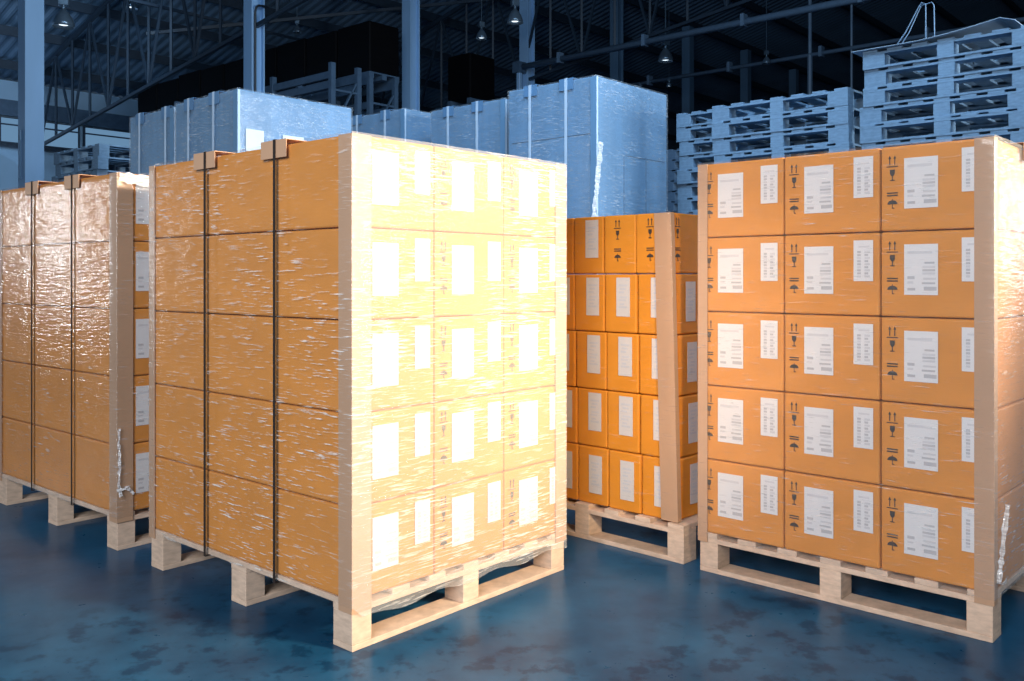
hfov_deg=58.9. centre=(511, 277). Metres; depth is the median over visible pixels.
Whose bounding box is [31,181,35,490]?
band
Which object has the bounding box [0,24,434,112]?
purlin
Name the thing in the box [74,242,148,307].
carton
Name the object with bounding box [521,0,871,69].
pipe
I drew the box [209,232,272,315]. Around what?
carton
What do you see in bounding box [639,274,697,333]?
carton
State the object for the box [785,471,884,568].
carton
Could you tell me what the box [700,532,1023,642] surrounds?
pallet
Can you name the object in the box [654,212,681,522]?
protector
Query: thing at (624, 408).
carton
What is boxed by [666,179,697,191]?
pallet
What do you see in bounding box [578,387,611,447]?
carton
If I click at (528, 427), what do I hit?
carton
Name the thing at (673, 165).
pallet
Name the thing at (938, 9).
purlin
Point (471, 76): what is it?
load
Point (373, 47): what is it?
load
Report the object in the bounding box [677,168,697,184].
pallet
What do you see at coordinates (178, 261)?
carton
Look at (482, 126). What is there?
load
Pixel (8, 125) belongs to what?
window
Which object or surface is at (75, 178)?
pad
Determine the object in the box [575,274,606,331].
carton
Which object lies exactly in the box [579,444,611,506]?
carton
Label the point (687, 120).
pallet
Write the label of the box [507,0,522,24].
lamp
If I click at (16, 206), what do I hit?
carton
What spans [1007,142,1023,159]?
pad
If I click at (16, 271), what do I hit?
carton
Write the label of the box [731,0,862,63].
purlin
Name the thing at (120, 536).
pallet
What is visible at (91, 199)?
carton
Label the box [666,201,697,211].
pallet
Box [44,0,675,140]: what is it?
purlin
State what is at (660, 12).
purlin
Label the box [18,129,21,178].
conduit
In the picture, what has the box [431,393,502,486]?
carton
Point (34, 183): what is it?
pad
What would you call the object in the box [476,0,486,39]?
lamp
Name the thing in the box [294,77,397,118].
rack
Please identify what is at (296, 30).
lamp
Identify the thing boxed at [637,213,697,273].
carton
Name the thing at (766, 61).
lamp
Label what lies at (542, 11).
purlin
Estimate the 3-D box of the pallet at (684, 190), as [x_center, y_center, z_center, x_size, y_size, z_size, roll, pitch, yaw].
[2.519,-0.903,9.488,1.200,0.148,1.000,0,0,42]
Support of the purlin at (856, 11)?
attached to the ceiling
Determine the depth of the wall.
24.96 m
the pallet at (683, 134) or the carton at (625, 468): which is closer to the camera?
the carton at (625, 468)
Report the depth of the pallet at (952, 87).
6.74 m
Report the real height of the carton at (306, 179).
0.270 m
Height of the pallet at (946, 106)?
0.141 m
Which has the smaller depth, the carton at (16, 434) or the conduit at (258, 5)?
the carton at (16, 434)
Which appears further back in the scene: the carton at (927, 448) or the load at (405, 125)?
the load at (405, 125)
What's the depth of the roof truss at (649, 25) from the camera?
22.35 m
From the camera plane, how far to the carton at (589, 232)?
3.79 m
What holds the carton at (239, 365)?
on the carton at (236, 417)
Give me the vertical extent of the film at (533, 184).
1.442 m
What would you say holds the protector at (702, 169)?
attached to the carton at (746, 501)
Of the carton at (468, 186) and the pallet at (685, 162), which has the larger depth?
the pallet at (685, 162)
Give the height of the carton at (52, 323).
0.270 m
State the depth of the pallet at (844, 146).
7.49 m
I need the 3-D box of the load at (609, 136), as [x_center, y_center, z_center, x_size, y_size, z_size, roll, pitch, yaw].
[0.710,-0.345,8.625,1.073,2.875,1.281,0,0,42]
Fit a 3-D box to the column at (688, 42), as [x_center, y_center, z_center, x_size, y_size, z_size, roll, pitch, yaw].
[5.587,-3.433,28.784,0.280,9.050,0.280,0,0,41]
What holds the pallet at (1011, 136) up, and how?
on the pallet
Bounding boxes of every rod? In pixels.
[125,0,300,40]
[146,0,494,35]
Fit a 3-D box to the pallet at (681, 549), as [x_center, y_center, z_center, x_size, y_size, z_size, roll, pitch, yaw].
[0.708,1.019,4.228,1.000,0.146,1.200,0,0,44]
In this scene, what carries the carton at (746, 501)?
on the pallet at (983, 622)
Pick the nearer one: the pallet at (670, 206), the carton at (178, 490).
the carton at (178, 490)
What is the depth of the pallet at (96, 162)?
10.60 m
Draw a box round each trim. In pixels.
[0,99,133,130]
[0,143,66,151]
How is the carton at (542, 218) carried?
on the carton at (516, 264)
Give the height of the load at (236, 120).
2.636 m
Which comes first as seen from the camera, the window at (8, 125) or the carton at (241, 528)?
the carton at (241, 528)
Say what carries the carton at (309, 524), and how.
on the pallet at (352, 633)
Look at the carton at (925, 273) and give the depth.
2.84 m
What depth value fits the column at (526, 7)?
22.80 m
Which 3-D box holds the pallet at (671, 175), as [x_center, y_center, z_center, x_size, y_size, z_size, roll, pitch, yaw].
[2.865,-1.393,12.370,1.200,0.142,1.000,0,0,43]
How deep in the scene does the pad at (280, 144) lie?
2.88 m
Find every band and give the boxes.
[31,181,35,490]
[71,175,77,504]
[203,151,209,556]
[273,139,280,582]
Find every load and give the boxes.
[129,106,175,175]
[138,83,158,112]
[176,89,350,162]
[225,58,243,91]
[265,47,276,93]
[337,20,398,88]
[351,108,430,145]
[430,99,508,156]
[448,53,494,105]
[508,76,667,217]
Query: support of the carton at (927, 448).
on the carton at (926, 535)
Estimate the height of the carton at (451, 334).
0.270 m
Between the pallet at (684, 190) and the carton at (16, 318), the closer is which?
the carton at (16, 318)
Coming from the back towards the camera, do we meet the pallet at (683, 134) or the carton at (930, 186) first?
the pallet at (683, 134)
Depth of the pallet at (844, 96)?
7.52 m
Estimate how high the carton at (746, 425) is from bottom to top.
0.270 m
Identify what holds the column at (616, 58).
on the floor
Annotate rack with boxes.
[174,62,361,115]
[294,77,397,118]
[435,104,468,110]
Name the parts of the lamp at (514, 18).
lamp shade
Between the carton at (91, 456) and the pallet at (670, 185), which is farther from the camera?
the pallet at (670, 185)
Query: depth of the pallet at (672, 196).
12.34 m
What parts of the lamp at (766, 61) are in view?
lamp shade, rod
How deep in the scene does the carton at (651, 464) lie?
3.58 m
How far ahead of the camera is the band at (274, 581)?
2.87 m
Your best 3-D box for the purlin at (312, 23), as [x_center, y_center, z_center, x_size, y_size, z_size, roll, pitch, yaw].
[0.839,-6.798,31.230,0.090,0.220,76.000,0,0,41]
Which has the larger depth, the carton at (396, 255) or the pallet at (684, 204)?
the pallet at (684, 204)
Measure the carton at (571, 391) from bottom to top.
0.237 m
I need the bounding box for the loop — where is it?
[897,2,934,43]
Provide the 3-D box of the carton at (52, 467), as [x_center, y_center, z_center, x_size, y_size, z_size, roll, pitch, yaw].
[-1.925,0.810,4.137,0.396,0.270,0.329,0,0,40]
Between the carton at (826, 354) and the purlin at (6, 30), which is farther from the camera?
the purlin at (6, 30)
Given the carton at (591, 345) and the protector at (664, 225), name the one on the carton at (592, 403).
the carton at (591, 345)
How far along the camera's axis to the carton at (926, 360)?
2.84 m
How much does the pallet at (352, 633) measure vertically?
0.146 m
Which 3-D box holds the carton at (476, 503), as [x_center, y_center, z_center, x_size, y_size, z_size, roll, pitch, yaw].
[-0.284,0.810,3.145,0.399,0.270,0.329,0,0,41]
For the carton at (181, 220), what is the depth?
3.30 m
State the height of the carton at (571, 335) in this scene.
0.237 m
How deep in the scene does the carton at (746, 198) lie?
3.26 m
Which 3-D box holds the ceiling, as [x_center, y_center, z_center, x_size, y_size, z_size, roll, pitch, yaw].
[12.025,-8.732,21.387,42.202,6.852,76.001,0,0,41]
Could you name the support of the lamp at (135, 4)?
hanging from the ceiling
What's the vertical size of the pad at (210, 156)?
0.058 m
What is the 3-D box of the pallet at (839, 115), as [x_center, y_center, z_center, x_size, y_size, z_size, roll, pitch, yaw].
[2.518,-1.277,7.859,1.200,0.143,1.000,0,0,42]
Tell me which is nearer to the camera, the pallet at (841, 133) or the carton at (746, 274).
the carton at (746, 274)
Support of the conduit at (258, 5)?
attached to the column at (249, 5)
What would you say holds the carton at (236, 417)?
on the carton at (241, 528)
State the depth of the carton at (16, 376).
4.25 m
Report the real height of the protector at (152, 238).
1.401 m
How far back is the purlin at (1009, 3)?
33.07 m
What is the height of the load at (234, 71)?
1.105 m
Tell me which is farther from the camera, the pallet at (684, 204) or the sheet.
the pallet at (684, 204)
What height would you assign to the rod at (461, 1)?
1.968 m
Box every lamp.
[52,0,74,29]
[122,3,137,10]
[292,20,301,33]
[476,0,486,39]
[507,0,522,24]
[658,0,672,62]
[762,0,770,64]
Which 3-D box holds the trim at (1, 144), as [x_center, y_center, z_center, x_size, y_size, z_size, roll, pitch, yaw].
[-3.620,-3.508,35.154,0.140,0.080,76.000,0,0,41]
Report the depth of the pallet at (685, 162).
9.45 m
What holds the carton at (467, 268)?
on the carton at (451, 334)
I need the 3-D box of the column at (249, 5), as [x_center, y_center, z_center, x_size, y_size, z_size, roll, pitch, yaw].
[-4.824,-3.433,16.952,0.280,9.050,0.280,0,0,41]
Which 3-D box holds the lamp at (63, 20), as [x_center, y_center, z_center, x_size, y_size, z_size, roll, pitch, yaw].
[-7.689,-6.074,15.532,0.360,3.552,0.360,0,0,-23]
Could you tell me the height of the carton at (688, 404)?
0.237 m
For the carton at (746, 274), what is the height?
0.270 m
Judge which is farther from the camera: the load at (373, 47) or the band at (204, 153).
the load at (373, 47)
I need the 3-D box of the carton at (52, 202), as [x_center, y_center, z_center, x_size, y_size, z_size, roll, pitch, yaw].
[-1.925,-0.285,4.137,0.396,0.270,0.329,0,0,40]
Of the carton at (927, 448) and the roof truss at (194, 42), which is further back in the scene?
the roof truss at (194, 42)
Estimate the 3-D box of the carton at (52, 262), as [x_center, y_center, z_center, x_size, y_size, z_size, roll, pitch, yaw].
[-1.925,-0.011,4.137,0.396,0.270,0.329,0,0,40]
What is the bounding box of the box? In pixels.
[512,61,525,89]
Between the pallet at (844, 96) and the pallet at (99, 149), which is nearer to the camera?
the pallet at (844, 96)
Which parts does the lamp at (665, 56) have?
lamp shade, rod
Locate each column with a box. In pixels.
[18,0,43,187]
[244,0,264,92]
[402,0,419,110]
[519,0,534,88]
[610,0,622,82]
[682,26,693,113]
[740,49,750,102]
[789,69,798,107]
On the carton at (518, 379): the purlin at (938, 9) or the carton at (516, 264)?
the carton at (516, 264)
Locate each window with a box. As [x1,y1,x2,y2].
[0,116,79,149]
[83,126,130,146]
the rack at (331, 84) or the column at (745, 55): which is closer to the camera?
the rack at (331, 84)
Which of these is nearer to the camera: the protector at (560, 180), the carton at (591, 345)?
the protector at (560, 180)
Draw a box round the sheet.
[852,17,1021,61]
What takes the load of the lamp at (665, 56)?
hanging from the ceiling
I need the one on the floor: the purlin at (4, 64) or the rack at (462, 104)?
the rack at (462, 104)
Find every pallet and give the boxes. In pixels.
[0,473,151,550]
[51,169,130,181]
[54,143,130,164]
[55,156,130,175]
[151,528,563,651]
[566,497,697,563]
[666,148,701,160]
[666,159,701,170]
[666,170,697,180]
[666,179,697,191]
[666,190,697,201]
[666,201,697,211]
[676,106,793,132]
[676,124,735,145]
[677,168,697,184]
[678,183,697,198]
[678,197,697,212]
[679,138,814,155]
[679,153,713,169]
[679,211,697,214]
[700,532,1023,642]
[712,87,862,128]
[712,105,859,144]
[713,124,861,159]
[714,142,861,163]
[860,87,1023,132]
[860,107,1023,143]
[862,128,1023,149]
[863,25,1023,78]
[863,67,1023,115]
[864,46,1023,96]
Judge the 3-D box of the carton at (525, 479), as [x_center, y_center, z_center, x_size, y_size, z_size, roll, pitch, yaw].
[-0.064,0.810,3.395,0.399,0.270,0.329,0,0,41]
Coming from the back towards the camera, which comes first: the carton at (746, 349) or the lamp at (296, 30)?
the lamp at (296, 30)
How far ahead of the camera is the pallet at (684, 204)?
9.45 m
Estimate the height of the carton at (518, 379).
0.270 m
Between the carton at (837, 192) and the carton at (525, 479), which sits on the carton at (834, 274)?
the carton at (837, 192)
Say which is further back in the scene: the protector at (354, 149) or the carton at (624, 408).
the carton at (624, 408)
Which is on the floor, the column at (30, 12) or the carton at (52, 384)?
the column at (30, 12)
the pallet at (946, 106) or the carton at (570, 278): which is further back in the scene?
the pallet at (946, 106)
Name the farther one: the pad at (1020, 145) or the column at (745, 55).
the column at (745, 55)
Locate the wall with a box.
[0,79,697,208]
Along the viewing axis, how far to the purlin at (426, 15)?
28.48 m
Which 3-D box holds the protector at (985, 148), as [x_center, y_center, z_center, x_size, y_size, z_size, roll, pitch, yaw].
[1.428,0.280,2.729,0.056,1.401,0.036,0,0,43]
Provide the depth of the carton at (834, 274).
3.04 m
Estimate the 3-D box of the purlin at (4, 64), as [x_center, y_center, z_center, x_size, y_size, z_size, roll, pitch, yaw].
[-2.990,-5.472,34.599,0.090,0.220,76.000,0,0,41]
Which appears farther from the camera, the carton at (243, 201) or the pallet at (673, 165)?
the pallet at (673, 165)
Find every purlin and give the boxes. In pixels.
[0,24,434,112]
[0,59,146,89]
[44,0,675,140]
[206,0,698,123]
[359,0,732,105]
[499,0,812,104]
[623,0,861,91]
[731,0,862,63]
[830,0,911,42]
[920,0,965,27]
[1002,0,1023,16]
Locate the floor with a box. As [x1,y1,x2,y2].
[0,485,1023,680]
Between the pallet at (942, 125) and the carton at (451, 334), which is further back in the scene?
the pallet at (942, 125)
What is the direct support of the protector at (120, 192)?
attached to the carton at (91, 456)
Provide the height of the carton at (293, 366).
0.270 m
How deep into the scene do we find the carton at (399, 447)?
2.79 m
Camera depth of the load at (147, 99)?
23.95 m
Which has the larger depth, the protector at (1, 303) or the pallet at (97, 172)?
the pallet at (97, 172)
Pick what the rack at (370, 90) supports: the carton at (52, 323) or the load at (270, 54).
the load at (270, 54)
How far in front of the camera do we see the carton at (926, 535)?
2.84 m
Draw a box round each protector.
[0,190,7,480]
[109,172,132,522]
[149,166,162,537]
[338,133,370,614]
[555,164,565,542]
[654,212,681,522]
[698,164,707,541]
[974,136,997,606]
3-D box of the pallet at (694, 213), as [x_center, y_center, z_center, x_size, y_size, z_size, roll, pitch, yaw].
[2.517,-0.608,9.434,1.200,0.148,1.000,0,0,43]
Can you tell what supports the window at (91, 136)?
in the wall
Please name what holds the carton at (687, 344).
on the carton at (688, 404)
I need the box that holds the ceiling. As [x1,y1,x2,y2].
[0,0,1023,149]
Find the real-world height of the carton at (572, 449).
0.237 m
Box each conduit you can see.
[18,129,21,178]
[254,4,267,91]
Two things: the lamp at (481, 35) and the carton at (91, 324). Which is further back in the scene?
the lamp at (481, 35)
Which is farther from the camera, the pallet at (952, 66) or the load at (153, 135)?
the load at (153, 135)
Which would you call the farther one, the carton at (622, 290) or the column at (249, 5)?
the column at (249, 5)
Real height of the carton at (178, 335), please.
0.270 m
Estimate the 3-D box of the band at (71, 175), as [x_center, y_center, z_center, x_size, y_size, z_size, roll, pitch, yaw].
[-1.538,0.265,4.245,0.014,1.406,1.033,0,0,40]
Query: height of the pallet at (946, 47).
0.141 m
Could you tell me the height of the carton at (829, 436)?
0.270 m
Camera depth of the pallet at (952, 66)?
6.71 m
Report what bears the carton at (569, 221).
on the carton at (570, 278)
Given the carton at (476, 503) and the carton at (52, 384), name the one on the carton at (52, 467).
the carton at (52, 384)
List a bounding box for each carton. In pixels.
[2,188,37,246]
[2,246,34,304]
[2,304,36,363]
[2,360,35,423]
[2,416,35,483]
[35,181,74,244]
[35,244,74,306]
[35,305,74,369]
[35,365,75,433]
[35,425,75,497]
[74,174,148,242]
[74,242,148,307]
[74,307,148,375]
[74,371,148,442]
[74,435,148,509]
[155,160,214,237]
[155,236,208,312]
[155,311,217,390]
[155,383,210,468]
[155,456,210,546]
[209,149,283,234]
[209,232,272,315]
[209,314,279,400]
[209,392,278,485]
[209,470,277,570]
[275,136,432,230]
[275,228,432,318]
[275,317,432,410]
[275,402,432,502]
[275,488,432,594]
[428,146,502,234]
[430,314,502,401]
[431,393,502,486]
[431,472,502,572]
[433,232,502,315]
[499,157,554,237]
[500,311,554,391]
[501,385,554,470]
[501,459,554,549]
[503,236,554,312]
[566,218,575,273]
[566,274,575,329]
[566,330,583,386]
[566,386,580,442]
[566,442,580,499]
[574,216,612,273]
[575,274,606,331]
[577,331,610,389]
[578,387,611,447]
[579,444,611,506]
[605,214,654,273]
[606,274,639,332]
[607,332,641,392]
[608,391,643,452]
[609,449,644,513]
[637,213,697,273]
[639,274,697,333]
[640,333,697,395]
[641,393,697,456]
[643,453,697,518]
[708,158,790,237]
[708,236,784,312]
[708,311,796,390]
[708,385,787,469]
[708,458,787,547]
[785,148,884,234]
[785,233,881,315]
[785,314,888,399]
[785,392,883,483]
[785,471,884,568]
[882,139,1023,232]
[882,229,1023,317]
[882,316,1023,408]
[882,399,1023,498]
[882,482,1023,588]
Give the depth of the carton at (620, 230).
3.69 m
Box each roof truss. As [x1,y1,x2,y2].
[44,0,307,145]
[344,0,754,113]
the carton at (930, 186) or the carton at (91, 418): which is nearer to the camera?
the carton at (930, 186)
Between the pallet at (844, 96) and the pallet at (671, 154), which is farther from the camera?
the pallet at (671, 154)
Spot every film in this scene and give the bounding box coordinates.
[3,172,148,496]
[148,151,566,581]
[994,221,1021,584]
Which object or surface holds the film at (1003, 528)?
on the pallet at (983, 622)
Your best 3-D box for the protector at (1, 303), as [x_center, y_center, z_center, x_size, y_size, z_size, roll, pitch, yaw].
[-2.462,0.280,4.405,0.046,1.401,0.056,0,0,40]
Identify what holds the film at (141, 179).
attached to the carton at (91, 456)
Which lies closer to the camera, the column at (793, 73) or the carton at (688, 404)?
the carton at (688, 404)
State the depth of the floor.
2.86 m
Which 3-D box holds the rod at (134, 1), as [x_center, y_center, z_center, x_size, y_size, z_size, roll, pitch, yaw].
[-7.547,-5.808,19.428,0.060,0.060,7.800,0,0,41]
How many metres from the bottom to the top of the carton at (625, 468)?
0.237 m
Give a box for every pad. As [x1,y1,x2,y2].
[25,181,56,194]
[64,174,95,189]
[194,151,233,169]
[261,138,306,159]
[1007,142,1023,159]
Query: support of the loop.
on the sheet
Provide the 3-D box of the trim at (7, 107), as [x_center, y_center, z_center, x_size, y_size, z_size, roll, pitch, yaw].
[-3.620,-4.508,35.154,0.140,0.420,76.000,0,0,41]
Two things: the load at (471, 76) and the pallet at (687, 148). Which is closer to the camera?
the pallet at (687, 148)
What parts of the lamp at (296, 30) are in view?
lamp shade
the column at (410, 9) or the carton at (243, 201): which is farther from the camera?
the column at (410, 9)

